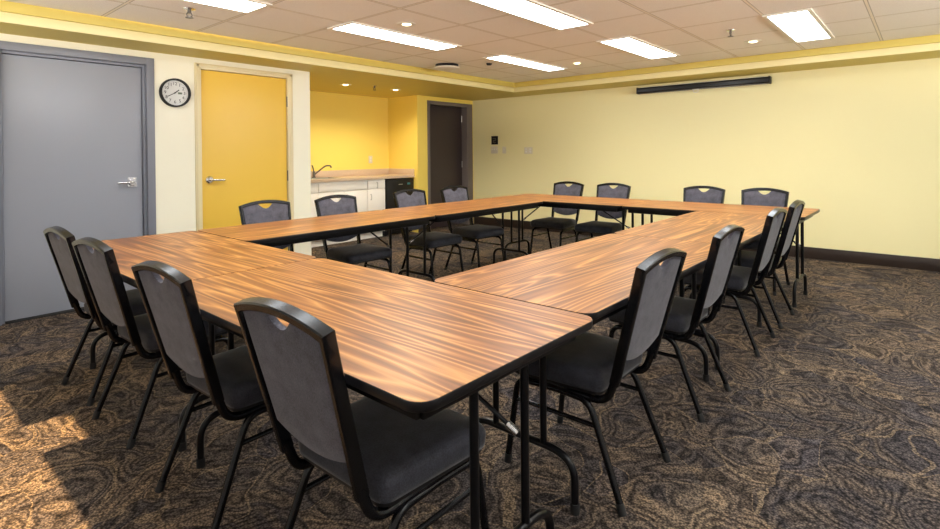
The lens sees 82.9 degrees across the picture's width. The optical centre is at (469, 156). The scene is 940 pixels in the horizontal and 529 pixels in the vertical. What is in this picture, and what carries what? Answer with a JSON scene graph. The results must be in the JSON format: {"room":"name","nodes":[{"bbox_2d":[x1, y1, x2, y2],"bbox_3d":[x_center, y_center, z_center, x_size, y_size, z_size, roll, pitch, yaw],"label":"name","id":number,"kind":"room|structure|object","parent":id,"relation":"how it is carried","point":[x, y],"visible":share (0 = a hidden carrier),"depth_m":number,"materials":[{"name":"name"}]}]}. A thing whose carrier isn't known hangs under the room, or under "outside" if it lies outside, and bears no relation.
{"room":"conference room","nodes":[
{"label":"conference room","id":0,"kind":"room"},
{"bbox_2d":[0,33,311,255],"bbox_3d":[-3.398,0.170,4.247,0.180,2.185,4.726,0,0,41],"label":"wall","id":1,"kind":"structure","parent":0,"point":[174,126],"depth_m":4.95,"materials":[{"name":"beige paint"}]},
{"bbox_2d":[0,41,155,325],"bbox_3d":[-3.230,0.196,4.382,0.160,2.128,1.122,0,0,41],"label":"door","id":2,"kind":"structure","parent":1,"relation":"in","point":[77,127],"depth_m":4.30,"materials":[{"name":"grey paint"}]},
{"bbox_2d":[159,78,190,106],"bbox_3d":[-2.704,-0.582,4.883,0.048,0.262,0.262,0,0,41],"label":"wall clock","id":3,"kind":"object","parent":1,"relation":"attached to","point":[174,92],"visible":1,"depth_m":4.89,"materials":[{"name":"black plastic"}]},
{"bbox_2d":[194,62,293,250],"bbox_3d":[-2.293,0.177,5.449,0.176,2.137,1.025,0,0,41],"label":"door","id":4,"kind":"structure","parent":1,"relation":"in","point":[244,117],"depth_m":5.37,"materials":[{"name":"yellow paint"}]},
{"bbox_2d":[310,91,388,170],"bbox_3d":[-2.233,0.138,8.006,0.150,2.185,2.739,0,0,41],"label":"wall","id":5,"kind":"structure","parent":0,"point":[345,129],"depth_m":8.29,"materials":[{"name":"yellow paint"}]},
{"bbox_2d":[311,168,413,177],"bbox_3d":[-1.937,0.265,7.754,0.623,0.097,2.495,0,0,41],"label":"backsplash","id":6,"kind":"structure","parent":5,"relation":"attached to","point":[332,173],"depth_m":8.45,"materials":[{"name":"beige laminate"}]},
{"bbox_2d":[388,95,473,231],"bbox_3d":[-0.654,0.116,9.197,0.700,2.185,1.365,0,0,41],"label":"pier","id":7,"kind":"object","parent":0,"point":[407,115],"visible":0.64,"depth_m":8.60,"materials":[{"name":"yellow paint"}]},
{"bbox_2d":[427,100,472,228],"bbox_3d":[-0.381,0.148,9.093,0.179,2.118,1.117,0,0,41],"label":"door","id":8,"kind":"structure","parent":7,"relation":"attached to","point":[449,125],"depth_m":9.14,"materials":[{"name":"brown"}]},
{"bbox_2d":[0,223,939,528],"bbox_3d":[0.332,1.262,3.709,9.730,0.060,8.740,0,0,41],"label":"floor","id":9,"kind":"structure","parent":0,"point":[835,424],"depth_m":2.36,"materials":[{"name":"carpet"}]},
{"bbox_2d":[43,226,159,406],"bbox_3d":[-1.955,0.811,2.973,0.448,0.901,0.606,0,0,39],"label":"banquet chair","id":10,"kind":"object","parent":9,"relation":"on","point":[59,240],"visible":0.62,"depth_m":2.79,"materials":[{"name":"black"}]},
{"bbox_2d":[72,237,227,448],"bbox_3d":[-1.505,0.810,2.582,0.448,0.901,0.606,0,0,38],"label":"banquet chair","id":11,"kind":"object","parent":9,"relation":"on","point":[99,266],"visible":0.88,"depth_m":2.39,"materials":[{"name":"grey fabric"}]},
{"bbox_2d":[131,261,273,528],"bbox_3d":[-0.875,0.807,2.022,0.448,0.901,0.606,0,0,39],"label":"banquet chair","id":12,"kind":"object","parent":9,"relation":"on","point":[229,378],"visible":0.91,"depth_m":1.84,"materials":[{"name":"grey fabric"}]},
{"bbox_2d":[90,231,315,451],"bbox_3d":[-1.576,0.884,2.888,1.532,0.740,0.763,0,0,41],"label":"folding table","id":13,"kind":"object","parent":9,"relation":"on","point":[197,254],"visible":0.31,"depth_m":2.76,"materials":[{"name":"brown wood"}]},
{"bbox_2d":[238,200,293,251],"bbox_3d":[-1.440,0.800,4.066,0.606,0.901,0.448,0,0,45],"label":"banquet chair","id":14,"kind":"object","parent":9,"relation":"on","point":[279,210],"visible":0.23,"depth_m":4.23,"materials":[{"name":"charcoal fabric"},{"name":"black metal"},{"name":"black rubber"}]},
{"bbox_2d":[311,183,317,247],"bbox_3d":[-2.497,0.799,7.085,0.634,0.878,0.733,0,0,41],"label":"base cabinet","id":15,"kind":"object","parent":9,"relation":"on","point":[314,186],"visible":0.12,"depth_m":7.13,"materials":[{"name":"white laminate"}]},
{"bbox_2d":[311,168,414,182],"bbox_3d":[-1.935,0.283,7.752,0.628,0.133,2.495,0,0,41],"label":"countertop","id":16,"kind":"structure","parent":15,"relation":"on","point":[388,173],"depth_m":8.21,"materials":[{"name":"beige laminate"}]},
{"bbox_2d":[311,165,331,177],"bbox_3d":[-2.164,0.221,7.768,0.288,0.189,0.056,-1,0,-12],"label":"faucet","id":17,"kind":"object","parent":16,"relation":"on","point":[314,173],"visible":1,"depth_m":7.74,"materials":[{"name":"silver metal"}]},
{"bbox_2d":[311,177,338,178],"bbox_3d":[-2.091,0.331,7.564,0.416,0.037,0.476,0,0,41],"label":"sink","id":18,"kind":"object","parent":16,"relation":"in","point":[320,177],"visible":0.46,"depth_m":7.75,"materials":[{"name":"silver metal"}]},
{"bbox_2d":[198,210,434,335],"bbox_3d":[-1.083,0.873,4.051,0.753,0.740,1.627,0,0,41],"label":"folding table","id":19,"kind":"object","parent":9,"relation":"on","point":[285,232],"visible":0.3,"depth_m":3.87,"materials":[{"name":"brown wood"}]},
{"bbox_2d":[316,180,366,246],"bbox_3d":[-1.988,0.791,7.679,0.634,0.878,0.828,0,0,41],"label":"base cabinet","id":20,"kind":"object","parent":9,"relation":"on","point":[358,188],"visible":0.31,"depth_m":7.53,"materials":[{"name":"white laminate"}]},
{"bbox_2d":[314,194,392,272],"bbox_3d":[-0.997,0.793,4.564,0.606,0.901,0.448,0,0,44],"label":"banquet chair","id":21,"kind":"object","parent":9,"relation":"on","point":[358,253],"visible":0.57,"depth_m":4.55,"materials":[{"name":"charcoal fabric"},{"name":"black metal"},{"name":"black rubber"}]},
{"bbox_2d":[318,197,357,241],"bbox_3d":[-1.157,0.561,4.716,0.105,0.380,0.369,0,0,44],"label":"backrest","id":22,"kind":"object","parent":21,"relation":"on","point":[326,206],"depth_m":4.71,"materials":[{"name":"grey fabric"}]},
{"bbox_2d":[233,297,488,528],"bbox_3d":[-0.285,0.805,1.522,0.448,0.901,0.606,0,0,40],"label":"banquet chair","id":23,"kind":"object","parent":9,"relation":"on","point":[390,460],"visible":0.97,"depth_m":1.38,"materials":[{"name":"charcoal fabric"},{"name":"black metal"},{"name":"black rubber"}]},
{"bbox_2d":[365,179,384,238],"bbox_3d":[-1.607,0.785,8.123,0.634,0.878,0.338,0,0,41],"label":"base cabinet","id":24,"kind":"object","parent":9,"relation":"on","point":[375,187],"visible":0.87,"depth_m":7.93,"materials":[{"name":"white laminate"}]},
{"bbox_2d":[192,258,592,528],"bbox_3d":[-0.423,0.880,1.878,1.532,0.740,0.763,0,0,41],"label":"folding table","id":25,"kind":"object","parent":9,"relation":"on","point":[416,348],"visible":0.69,"depth_m":1.57,"materials":[{"name":"brown wood"}]},
{"bbox_2d":[382,178,413,235],"bbox_3d":[-1.304,0.788,8.476,0.606,0.862,0.562,0,0,41],"label":"fridge","id":26,"kind":"object","parent":9,"relation":"on","point":[392,185],"visible":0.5,"depth_m":8.19,"materials":[{"name":"black plastic"}]},
{"bbox_2d":[393,189,463,281],"bbox_3d":[-0.413,0.784,5.246,0.606,0.901,0.448,0,0,43],"label":"banquet chair","id":27,"kind":"object","parent":9,"relation":"on","point":[434,239],"visible":0.7,"depth_m":5.21,"materials":[{"name":"grey fabric"}]},
{"bbox_2d":[396,191,427,229],"bbox_3d":[-0.576,0.552,5.395,0.105,0.380,0.369,0,0,43],"label":"backrest","id":28,"kind":"object","parent":27,"relation":"on","point":[418,198],"depth_m":5.38,"materials":[{"name":"grey fabric"}]},
{"bbox_2d":[383,198,542,281],"bbox_3d":[-0.017,0.856,5.268,0.753,0.740,1.607,0,0,41],"label":"folding table","id":29,"kind":"object","parent":9,"relation":"on","point":[449,211],"visible":0.78,"depth_m":5.05,"materials":[{"name":"brown wood"}]},
{"bbox_2d":[440,185,504,269],"bbox_3d":[0.026,0.777,5.747,0.606,0.901,0.448,0,0,43],"label":"banquet chair","id":30,"kind":"object","parent":9,"relation":"on","point":[469,233],"visible":0.58,"depth_m":5.70,"materials":[{"name":"grey fabric"}]},
{"bbox_2d":[443,188,469,222],"bbox_3d":[-0.137,0.545,5.897,0.105,0.380,0.369,0,0,43],"label":"backrest","id":31,"kind":"object","parent":30,"relation":"on","point":[461,194],"depth_m":5.88,"materials":[{"name":"grey fabric"}]},
{"bbox_2d":[529,181,583,254],"bbox_3d":[1.046,0.765,6.374,0.448,0.901,0.606,0,0,40],"label":"banquet chair","id":32,"kind":"object","parent":9,"relation":"on","point":[576,189],"visible":0.72,"depth_m":6.38,"materials":[{"name":"grey fabric"}]},
{"bbox_2d":[553,183,580,214],"bbox_3d":[1.187,0.529,6.541,0.369,0.380,0.105,0,0,40],"label":"backrest","id":33,"kind":"object","parent":32,"relation":"on","point":[559,188],"depth_m":6.53,"materials":[{"name":"grey fabric"}]},
{"bbox_2d":[493,194,650,260],"bbox_3d":[1.088,0.843,5.889,1.599,0.740,0.773,0,0,41],"label":"folding table","id":34,"kind":"object","parent":9,"relation":"on","point":[603,204],"visible":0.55,"depth_m":5.64,"materials":[{"name":"brown wood"}]},
{"bbox_2d":[434,234,710,515],"bbox_3d":[0.643,0.866,2.534,0.729,0.740,1.617,0,0,41],"label":"folding table","id":35,"kind":"object","parent":9,"relation":"on","point":[593,277],"visible":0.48,"depth_m":2.19,"materials":[{"name":"brown wood"}]},
{"bbox_2d":[504,248,686,516],"bbox_3d":[0.501,0.794,2.132,0.606,0.901,0.448,0,0,41],"label":"banquet chair","id":36,"kind":"object","parent":9,"relation":"on","point":[592,365],"visible":0.94,"depth_m":1.99,"materials":[{"name":"grey fabric"}]},
{"bbox_2d":[574,183,630,242],"bbox_3d":[1.493,0.763,5.977,0.448,0.901,0.606,0,0,41],"label":"banquet chair","id":37,"kind":"object","parent":9,"relation":"on","point":[604,190],"visible":0.57,"depth_m":6.04,"materials":[{"name":"charcoal fabric"},{"name":"black metal"},{"name":"black rubber"}]},
{"bbox_2d":[597,185,627,218],"bbox_3d":[1.635,0.528,6.142,0.369,0.380,0.105,0,0,41],"label":"backrest","id":38,"kind":"object","parent":37,"relation":"on","point":[621,191],"depth_m":6.13,"materials":[{"name":"grey fabric"}]},
{"bbox_2d":[608,224,744,422],"bbox_3d":[1.053,0.786,2.763,0.606,0.901,0.448,0,0,41],"label":"banquet chair","id":39,"kind":"object","parent":9,"relation":"on","point":[686,314],"visible":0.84,"depth_m":2.58,"materials":[{"name":"charcoal fabric"},{"name":"black metal"},{"name":"black rubber"}]},
{"bbox_2d":[614,211,785,369],"bbox_3d":[1.709,0.850,3.751,0.729,0.740,1.617,0,0,41],"label":"folding table","id":40,"kind":"object","parent":9,"relation":"on","point":[697,226],"visible":0.44,"depth_m":3.61,"materials":[{"name":"brown wood"}]},
{"bbox_2d":[683,186,725,203],"bbox_3d":[2.253,0.760,5.321,0.448,0.901,0.606,0,0,41],"label":"banquet chair","id":41,"kind":"object","parent":9,"relation":"on","point":[690,194],"visible":0.26,"depth_m":5.50,"materials":[{"name":"grey fabric"}]},
{"bbox_2d":[622,200,819,307],"bbox_3d":[2.256,0.838,4.867,1.503,0.740,0.773,0,0,41],"label":"folding table","id":42,"kind":"object","parent":9,"relation":"on","point":[653,207],"visible":0.66,"depth_m":4.75,"materials":[{"name":"brown wood"}]},
{"bbox_2d":[684,207,786,356],"bbox_3d":[1.735,0.775,3.542,0.606,0.901,0.448,0,0,41],"label":"banquet chair","id":43,"kind":"object","parent":9,"relation":"on","point":[741,278],"visible":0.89,"depth_m":3.36,"materials":[{"name":"charcoal fabric"},{"name":"black metal"},{"name":"black rubber"}]},
{"bbox_2d":[707,200,804,328],"bbox_3d":[2.164,0.768,4.035,0.606,0.901,0.448,0,0,41],"label":"banquet chair","id":44,"kind":"object","parent":9,"relation":"on","point":[795,210],"visible":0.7,"depth_m":3.86,"materials":[{"name":"charcoal fabric"},{"name":"black metal"},{"name":"black rubber"}]},
{"bbox_2d":[741,188,789,295],"bbox_3d":[2.671,0.758,4.945,0.448,0.901,0.606,0,0,42],"label":"banquet chair","id":45,"kind":"object","parent":9,"relation":"on","point":[752,196],"visible":0.23,"depth_m":5.08,"materials":[{"name":"charcoal fabric"},{"name":"black metal"},{"name":"black rubber"}]},
{"bbox_2d":[744,190,785,206],"bbox_3d":[2.816,0.523,5.107,0.369,0.380,0.105,0,0,42],"label":"backrest","id":46,"kind":"object","parent":45,"relation":"on","point":[777,198],"depth_m":5.11,"materials":[{"name":"grey fabric"}]},
{"bbox_2d":[0,22,939,100],"bbox_3d":[0.330,-1.053,3.680,9.680,0.200,8.740,0,0,41],"label":"crown molding","id":47,"kind":"structure","parent":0,"point":[322,78],"depth_m":6.26,"materials":[{"name":"yellow paint"}]},
{"bbox_2d":[0,0,514,91],"bbox_3d":[-1.893,-1.045,5.147,0.034,0.073,7.876,0,0,41],"label":"trim","id":48,"kind":"structure","parent":47,"relation":"attached to","point":[5,6],"depth_m":4.67,"materials":[{"name":"yellow paint"}]},
{"bbox_2d":[514,34,939,91],"bbox_3d":[3.477,-1.097,5.754,7.400,0.073,0.034,0,0,41],"label":"trim","id":49,"kind":"structure","parent":47,"relation":"attached to","point":[929,39],"depth_m":5.99,"materials":[{"name":"yellow paint"}]},
{"bbox_2d":[4,0,939,82],"bbox_3d":[0.919,-1.122,2.707,7.520,0.060,8.030,0,0,41],"label":"ceiling","id":50,"kind":"structure","parent":0,"point":[695,30],"depth_m":4.49,"materials":[{"name":"tile"}]},
{"bbox_2d":[183,7,195,18],"bbox_3d":[-2.039,-1.038,3.865,0.087,0.068,0.087,0,0,41],"label":"sprinkler","id":51,"kind":"object","parent":50,"relation":"attached to","point":[189,9],"visible":1,"depth_m":3.85,"materials":[{"name":"silver metal"}]},
{"bbox_2d":[180,0,272,13],"bbox_3d":[-1.960,-1.064,3.370,0.345,0.012,1.330,0,0,41],"label":"recessed light","id":52,"kind":"object","parent":50,"relation":"in","point":[243,6],"visible":1,"depth_m":3.74,"materials":[{"name":"white plastic"}]},
{"bbox_2d":[327,21,461,50],"bbox_3d":[-0.644,-1.085,4.879,0.340,0.012,1.325,0,0,41],"label":"recessed light","id":53,"kind":"object","parent":50,"relation":"in","point":[352,27],"visible":1,"depth_m":4.80,"materials":[{"name":"white plastic"}]},
{"bbox_2d":[397,22,415,26],"bbox_3d":[-0.522,-1.083,4.385,0.156,0.012,0.156,0,0,41],"label":"recessed light","id":54,"kind":"object","parent":50,"relation":"in","point":[404,24],"visible":1,"depth_m":4.37,"materials":[{"name":"white glass"}]},
{"bbox_2d":[434,63,459,70],"bbox_3d":[-0.278,-1.074,6.413,0.310,0.058,0.310,0,0,33],"label":"ceiling vent","id":55,"kind":"object","parent":50,"relation":"in","point":[440,66],"visible":1,"depth_m":6.31,"materials":[{"name":"white plastic"}]},
{"bbox_2d":[483,54,567,71],"bbox_3d":[0.693,-1.105,6.351,0.295,0.012,1.350,0,0,41],"label":"recessed light","id":56,"kind":"object","parent":50,"relation":"in","point":[504,58],"visible":1,"depth_m":6.26,"materials":[{"name":"white plastic"}]},
{"bbox_2d":[466,0,592,29],"bbox_3d":[0.458,-1.089,3.998,0.330,0.012,1.350,0,0,41],"label":"recessed light","id":57,"kind":"object","parent":50,"relation":"in","point":[530,10],"visible":1,"depth_m":4.03,"materials":[{"name":"white plastic"}]},
{"bbox_2d":[596,36,679,58],"bbox_3d":[1.772,-1.110,5.505,0.345,0.012,1.310,0,0,41],"label":"recessed light","id":58,"kind":"object","parent":50,"relation":"in","point":[630,44],"visible":1,"depth_m":5.42,"materials":[{"name":"white plastic"}]},
{"bbox_2d":[726,29,734,36],"bbox_3d":[2.306,-1.086,4.707,0.076,0.060,0.076,0,0,41],"label":"sprinkler","id":59,"kind":"object","parent":50,"relation":"attached to","point":[728,30],"visible":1,"depth_m":4.70,"materials":[{"name":"silver metal"}]},
{"bbox_2d":[744,40,761,42],"bbox_3d":[2.769,-1.117,5.203,0.156,0.012,0.156,0,0,41],"label":"recessed light","id":60,"kind":"object","parent":50,"relation":"in","point":[749,41],"visible":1,"depth_m":5.18,"materials":[{"name":"white glass"}]},
{"bbox_2d":[762,8,834,42],"bbox_3d":[2.878,-1.115,4.617,0.330,0.012,1.360,0,0,41],"label":"recessed light","id":61,"kind":"object","parent":50,"relation":"in","point":[802,25],"visible":1,"depth_m":4.52,"materials":[{"name":"white plastic"}]},
{"bbox_2d":[473,58,939,258],"bbox_3d":[3.287,0.095,6.818,9.280,2.185,0.150,0,0,41],"label":"wall","id":62,"kind":"structure","parent":0,"point":[859,145],"depth_m":6.48,"materials":[{"name":"beige paint"}]},
{"bbox_2d":[491,136,497,144],"bbox_3d":[0.424,-0.273,9.159,0.140,0.145,0.011,0,0,41],"label":"room sign","id":63,"kind":"object","parent":62,"relation":"attached to","point":[494,139],"visible":1,"depth_m":9.15,"materials":[{"name":"black plastic"}]},
{"bbox_2d":[491,146,497,153],"bbox_3d":[0.418,-0.108,9.162,0.145,0.125,0.016,0,0,41],"label":"light switch","id":64,"kind":"object","parent":62,"relation":"attached to","point":[494,149],"visible":1,"depth_m":9.16,"materials":[{"name":"beige plastic"}]},
{"bbox_2d":[524,147,532,153],"bbox_3d":[0.955,-0.093,8.708,0.160,0.110,0.009,0,0,41],"label":"wall outlet","id":65,"kind":"object","parent":62,"relation":"attached to","point":[527,150],"visible":1,"depth_m":8.70,"materials":[{"name":"beige plastic"}]},
{"bbox_2d":[636,76,771,93],"bbox_3d":[2.975,-0.895,6.909,1.655,0.138,0.096,0,0,41],"label":"projection screen","id":66,"kind":"object","parent":62,"relation":"attached to","point":[765,79],"visible":1,"depth_m":6.82,"materials":[{"name":"black metal"}]},
{"bbox_2d":[474,217,939,271],"bbox_3d":[3.382,1.122,6.641,8.710,0.132,0.016,0,0,41],"label":"baseboard","id":67,"kind":"structure","parent":62,"relation":"attached to","point":[898,261],"depth_m":5.91,"materials":[{"name":"black rubber"}]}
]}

